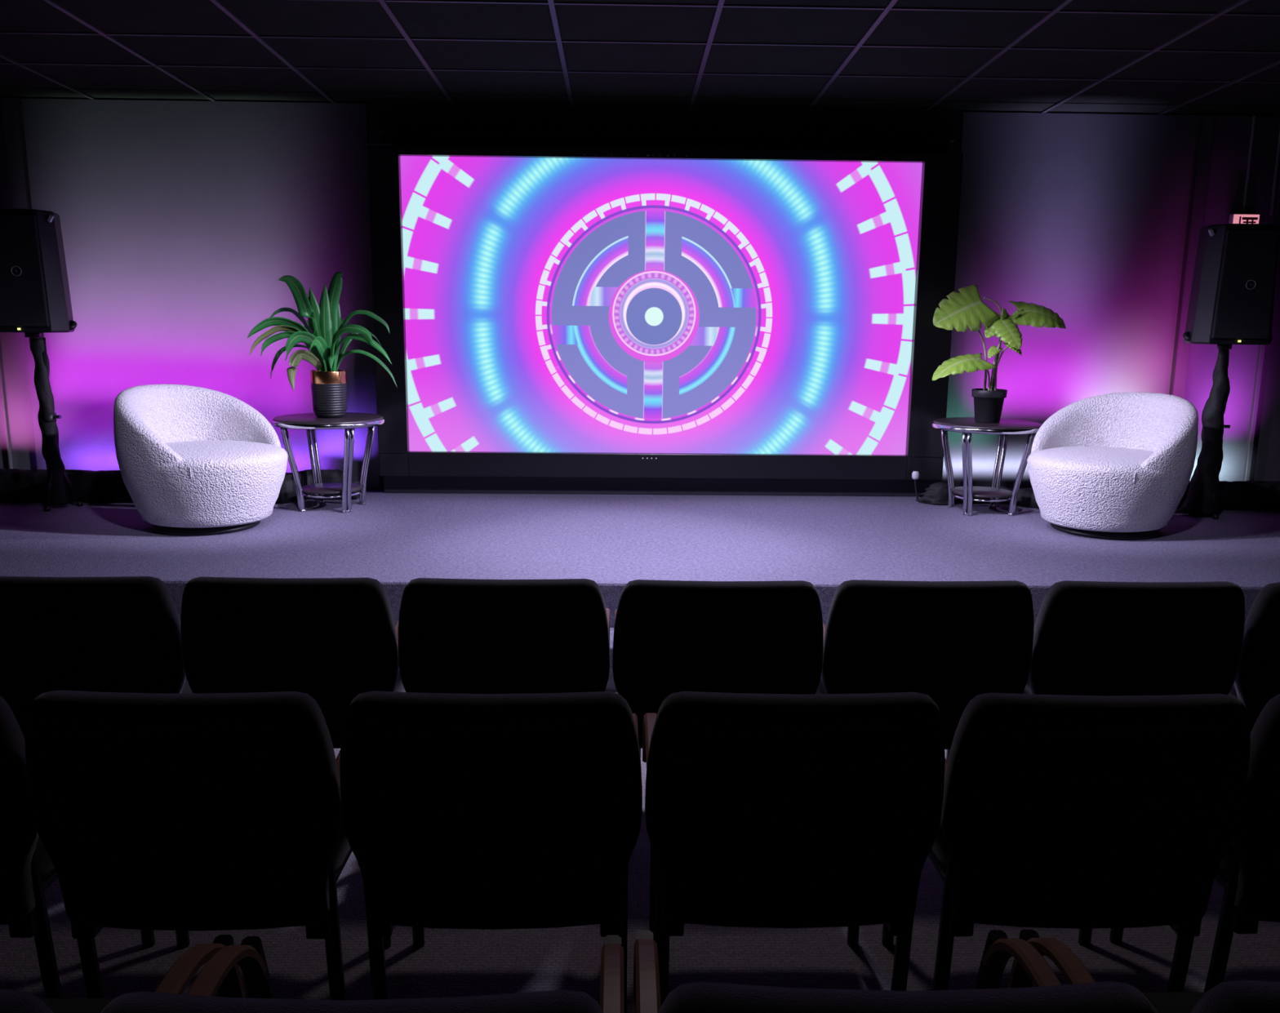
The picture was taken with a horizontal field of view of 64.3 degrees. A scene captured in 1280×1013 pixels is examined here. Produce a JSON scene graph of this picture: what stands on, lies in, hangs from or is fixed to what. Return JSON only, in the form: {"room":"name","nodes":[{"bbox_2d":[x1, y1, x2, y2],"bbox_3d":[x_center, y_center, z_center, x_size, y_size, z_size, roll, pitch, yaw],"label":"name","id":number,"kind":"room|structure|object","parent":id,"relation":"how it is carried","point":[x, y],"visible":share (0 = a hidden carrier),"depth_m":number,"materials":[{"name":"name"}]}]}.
{"room":"auditorium","nodes":[
{"label":"auditorium","id":0,"kind":"room"},
{"bbox_2d":[0,96,1279,489],"bbox_3d":[0.083,-1.202,6.525,10.800,3.000,0.176,0,10,-1],"label":"wall","id":1,"kind":"structure","parent":0,"point":[182,220],"depth_m":6.37,"materials":[{"name":"grey paint"}]},
{"bbox_2d":[1228,213,1259,223],"bbox_3d":[3.795,-1.787,6.395,0.170,0.096,0.046,0,10,-1],"label":"lit sign","id":2,"kind":"object","parent":1,"relation":"attached to","point":[1233,218],"visible":0.65,"depth_m":6.37,"materials":[{"name":"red plastic"}]},
{"bbox_2d":[0,0,1279,116],"bbox_3d":[0.179,-1.808,1.714,11.000,0.385,9.420,0,10,-1],"label":"ceiling","id":3,"kind":"structure","parent":0,"point":[1159,57],"depth_m":5.10,"materials":[{"name":"black tile"}]},
{"bbox_2d":[0,691,1279,1012],"bbox_3d":[0.148,1.154,2.300,10.800,0.100,9.300,0,10,-1],"label":"floor","id":4,"kind":"structure","parent":0,"point":[451,962],"depth_m":2.44,"materials":[{"name":"carpet"}]},
{"bbox_2d":[0,695,155,998],"bbox_3d":[-1.423,0.696,2.137,0.565,0.829,0.567,0,10,-1],"label":"chair","id":5,"kind":"object","parent":4,"relation":"on","point":[27,869],"visible":0.36,"depth_m":1.93,"materials":[{"name":"black fabric"}]},
{"bbox_2d":[0,576,192,739],"bbox_3d":[-1.509,0.546,2.947,0.565,0.829,0.567,0,10,-1],"label":"chair","id":6,"kind":"object","parent":4,"relation":"on","point":[116,633],"visible":0.41,"depth_m":2.67,"materials":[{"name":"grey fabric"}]},
{"bbox_2d":[0,934,245,1012],"bbox_3d":[-0.868,0.854,1.315,0.565,0.829,0.567,0,10,-1],"label":"chair","id":7,"kind":"object","parent":4,"relation":"on","point":[176,980],"visible":0.61,"depth_m":1.37,"materials":[{"name":"brown wood"}]},
{"bbox_2d":[25,690,391,1000],"bbox_3d":[-0.852,0.701,2.143,0.565,0.829,0.567,0,10,-1],"label":"chair","id":8,"kind":"object","parent":4,"relation":"on","point":[180,813],"visible":0.79,"depth_m":1.88,"materials":[{"name":"black fabric"}]},
{"bbox_2d":[180,576,405,748],"bbox_3d":[-0.938,0.550,2.958,0.565,0.829,0.567,0,10,-1],"label":"chair","id":9,"kind":"object","parent":4,"relation":"on","point":[332,641],"visible":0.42,"depth_m":2.68,"materials":[{"name":"black fabric"}]},
{"bbox_2d":[100,935,624,1012],"bbox_3d":[-0.300,0.858,1.322,0.565,0.829,0.567,0,10,-1],"label":"chair","id":10,"kind":"object","parent":4,"relation":"on","point":[250,956],"visible":1,"depth_m":1.02,"materials":[{"name":"brown wood"}]},
{"bbox_2d":[339,690,642,1012],"bbox_3d":[-0.284,0.704,2.158,0.565,0.829,0.567,0,10,-1],"label":"chair","id":11,"kind":"object","parent":4,"relation":"on","point":[481,811],"visible":1,"depth_m":1.90,"materials":[{"name":"black fabric"}]},
{"bbox_2d":[398,577,609,693],"bbox_3d":[-0.369,0.554,2.969,0.565,0.829,0.567,0,10,-1],"label":"chair","id":12,"kind":"object","parent":4,"relation":"on","point":[457,636],"visible":0.65,"depth_m":2.69,"materials":[{"name":"black fabric"}]},
{"bbox_2d":[604,627,617,691],"bbox_3d":[0.164,0.642,4.273,1.720,0.192,0.275,0,10,-1],"label":"step","id":13,"kind":"structure","parent":4,"relation":"on","point":[611,686],"depth_m":4.16,"materials":[{"name":"carpet"}]},
{"bbox_2d":[0,488,1279,627],"bbox_3d":[0.090,0.294,5.611,10.800,0.386,2.476,0,10,-1],"label":"stage","id":14,"kind":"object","parent":4,"relation":"on","point":[394,540],"depth_m":5.09,"materials":[{"name":"carpet"}]},
{"bbox_2d":[29,337,83,511],"bbox_3d":[-3.374,-0.468,5.795,0.230,0.974,0.204,0,10,-1],"label":"speaker stand","id":15,"kind":"object","parent":14,"relation":"on","point":[55,495],"visible":1,"depth_m":5.80,"materials":[{"name":"black metal"}]},
{"bbox_2d":[0,208,77,337],"bbox_3d":[-3.414,-1.288,5.661,0.489,0.684,0.342,-1,11,-9],"label":"loudspeaker","id":16,"kind":"object","parent":15,"relation":"on","point":[35,300],"visible":1,"depth_m":5.53,"materials":[{"name":"black plastic"}]},
{"bbox_2d":[0,214,49,326],"bbox_3d":[-3.389,-1.273,5.505,0.309,0.589,0.017,-1,11,-9],"label":"grille","id":17,"kind":"object","parent":16,"relation":"attached to","point":[24,273],"depth_m":5.51,"materials":[{"name":"black"}]},
{"bbox_2d":[24,332,40,337],"bbox_3d":[-3.419,-0.967,5.730,0.076,0.028,0.076,-1,11,-9],"label":"socket","id":18,"kind":"object","parent":16,"relation":"attached to","point":[26,334],"depth_m":5.70,"materials":[{"name":"black plastic"}]},
{"bbox_2d":[0,468,359,503],"bbox_3d":[-3.228,-0.145,6.178,2.989,0.196,0.275,0,10,-1],"label":"baseboard","id":19,"kind":"structure","parent":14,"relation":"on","point":[16,485],"depth_m":6.06,"materials":[{"name":"black"}]},
{"bbox_2d":[113,384,288,536],"bbox_3d":[-2.287,-0.257,5.367,0.873,0.738,0.806,6,12,26],"label":"swivel armchair","id":20,"kind":"object","parent":14,"relation":"on","point":[193,460],"visible":1,"depth_m":5.16,"materials":[{"name":"white fabric"}]},
{"bbox_2d":[271,412,385,512],"bbox_3d":[-1.808,-0.256,5.951,0.632,0.534,0.632,1,10,4],"label":"side table","id":21,"kind":"object","parent":14,"relation":"on","point":[350,421],"visible":0.97,"depth_m":5.83,"materials":[{"name":"silver metal"}]},
{"bbox_2d":[247,271,397,417],"bbox_3d":[-1.801,-0.934,5.883,0.802,0.822,0.510,0,10,-1],"label":"plant","id":22,"kind":"object","parent":21,"relation":"on","point":[321,334],"visible":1,"depth_m":5.77,"materials":[{"name":"green plant"}]},
{"bbox_2d":[302,482,363,494],"bbox_3d":[-1.809,-0.108,5.979,0.352,0.016,0.352,1,10,4],"label":"shelf","id":23,"kind":"object","parent":21,"relation":"attached to","point":[319,488],"depth_m":5.92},
{"bbox_2d":[364,142,963,496],"bbox_3d":[0.143,-1.118,6.371,3.562,2.116,0.270,0,10,-1],"label":"video screen","id":24,"kind":"object","parent":14,"relation":"on","point":[559,320],"visible":0.95,"depth_m":6.29,"materials":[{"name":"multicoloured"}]},
{"bbox_2d":[911,471,919,502],"bbox_3d":[1.745,-0.125,6.380,0.087,0.193,0.043,3,11,11],"label":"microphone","id":25,"kind":"object","parent":14,"relation":"on","point":[915,474],"visible":0.99,"depth_m":6.37,"materials":[{"name":"white plastic"}]},
{"bbox_2d":[915,482,959,505],"bbox_3d":[1.850,-0.086,6.326,0.263,0.130,0.147,0,10,-1],"label":"bag","id":26,"kind":"object","parent":14,"relation":"on","point":[937,493],"visible":0.83,"depth_m":6.28,"materials":[{"name":"black fabric"}]},
{"bbox_2d":[931,417,1042,515],"bbox_3d":[2.046,-0.236,6.055,0.632,0.534,0.632,0,10,-3],"label":"side table","id":27,"kind":"object","parent":14,"relation":"on","point":[1006,427],"visible":0.91,"depth_m":5.93,"materials":[{"name":"silver metal"}]},
{"bbox_2d":[951,486,1012,497],"bbox_3d":[2.044,-0.087,6.082,0.352,0.016,0.352,0,10,-3],"label":"shelf","id":28,"kind":"object","parent":27,"relation":"attached to","point":[978,491],"depth_m":6.02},
{"bbox_2d":[932,284,1066,422],"bbox_3d":[2.082,-0.885,5.910,0.810,0.794,0.249,0,10,-1],"label":"plant","id":29,"kind":"object","parent":27,"relation":"on","point":[965,308],"visible":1,"depth_m":5.86,"materials":[{"name":"green plant"}]},
{"bbox_2d":[1026,391,1198,540],"bbox_3d":[2.518,-0.232,5.496,0.873,0.738,0.806,-6,13,-33],"label":"swivel armchair","id":30,"kind":"object","parent":14,"relation":"on","point":[1119,466],"visible":1,"depth_m":5.31,"materials":[{"name":"white fabric"}]},
{"bbox_2d":[956,480,1279,510],"bbox_3d":[3.290,-0.092,6.310,2.586,0.175,0.284,0,10,-1],"label":"fabric","id":31,"kind":"object","parent":14,"relation":"on","point":[1237,495],"visible":0.23,"depth_m":6.20,"materials":[{"name":"black"}]},
{"bbox_2d":[1177,349,1230,519],"bbox_3d":[3.330,-0.431,5.970,0.220,0.974,0.230,7,12,31],"label":"speaker stand","id":32,"kind":"object","parent":14,"relation":"on","point":[1203,496],"visible":1,"depth_m":5.93,"materials":[{"name":"black metal"}]},
{"bbox_2d":[1182,223,1279,349],"bbox_3d":[3.367,-1.242,5.792,0.489,0.684,0.342,1,10,4],"label":"loudspeaker","id":33,"kind":"object","parent":32,"relation":"on","point":[1232,298],"visible":1,"depth_m":5.65,"materials":[{"name":"black plastic"}]},
{"bbox_2d":[1217,344,1231,349],"bbox_3d":[3.365,-0.921,5.860,0.076,0.028,0.076,1,10,4],"label":"socket","id":34,"kind":"object","parent":33,"relation":"attached to","point":[1219,346],"depth_m":5.83,"materials":[{"name":"black plastic"}]},
{"bbox_2d":[1211,229,1278,338],"bbox_3d":[3.356,-1.227,5.633,0.309,0.589,0.017,1,10,4],"label":"grille","id":35,"kind":"object","parent":33,"relation":"attached to","point":[1243,282],"depth_m":5.63,"materials":[{"name":"black"}]},
{"bbox_2d":[612,579,823,755],"bbox_3d":[0.203,0.559,2.973,0.565,0.829,0.567,0,10,-1],"label":"chair","id":36,"kind":"object","parent":4,"relation":"on","point":[670,637],"visible":0.71,"depth_m":2.69,"materials":[{"name":"black fabric"}]},
{"bbox_2d":[642,691,945,1006],"bbox_3d":[0.287,0.708,2.172,0.565,0.829,0.567,0,10,-1],"label":"chair","id":37,"kind":"object","parent":4,"relation":"on","point":[767,811],"visible":0.98,"depth_m":1.91,"materials":[{"name":"black fabric"}]},
{"bbox_2d":[633,929,1157,1012],"bbox_3d":[0.271,0.860,1.345,0.565,0.829,0.567,0,10,-1],"label":"chair","id":38,"kind":"object","parent":4,"relation":"on","point":[1048,995],"visible":1,"depth_m":1.03,"materials":[{"name":"black fabric"}]},
{"bbox_2d":[815,579,1034,761],"bbox_3d":[0.771,0.561,2.995,0.565,0.829,0.567,0,10,-1],"label":"chair","id":39,"kind":"object","parent":4,"relation":"on","point":[952,643],"visible":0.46,"depth_m":2.71,"materials":[{"name":"black fabric"}]},
{"bbox_2d":[881,693,1250,991],"bbox_3d":[0.858,0.712,2.180,0.565,0.829,0.567,0,10,-1],"label":"chair","id":40,"kind":"object","parent":4,"relation":"on","point":[1085,813],"visible":0.77,"depth_m":1.92,"materials":[{"name":"black fabric"}]},
{"bbox_2d":[1022,580,1244,696],"bbox_3d":[1.340,0.564,3.009,0.565,0.829,0.567,0,10,-1],"label":"chair","id":41,"kind":"object","parent":4,"relation":"on","point":[1091,637],"visible":0.44,"depth_m":2.73,"materials":[{"name":"black fabric"}]},
{"bbox_2d":[1007,929,1279,1012],"bbox_3d":[0.843,0.864,1.356,0.565,0.829,0.567,0,10,-1],"label":"chair","id":42,"kind":"object","parent":4,"relation":"on","point":[1238,996],"visible":0.58,"depth_m":1.35,"materials":[{"name":"brown wood"}]},
{"bbox_2d":[1109,693,1279,992],"bbox_3d":[1.426,0.714,2.199,0.565,0.829,0.567,0,10,-1],"label":"chair","id":43,"kind":"object","parent":4,"relation":"on","point":[1248,872],"visible":0.33,"depth_m":1.97,"materials":[{"name":"black fabric"}]},
{"bbox_2d":[1227,582,1279,731],"bbox_3d":[1.913,0.569,3.014,0.565,0.829,0.567,0,10,-1],"label":"chair","id":44,"kind":"object","parent":4,"relation":"on","point":[1257,680],"visible":0.18,"depth_m":2.75,"materials":[{"name":"black fabric"}]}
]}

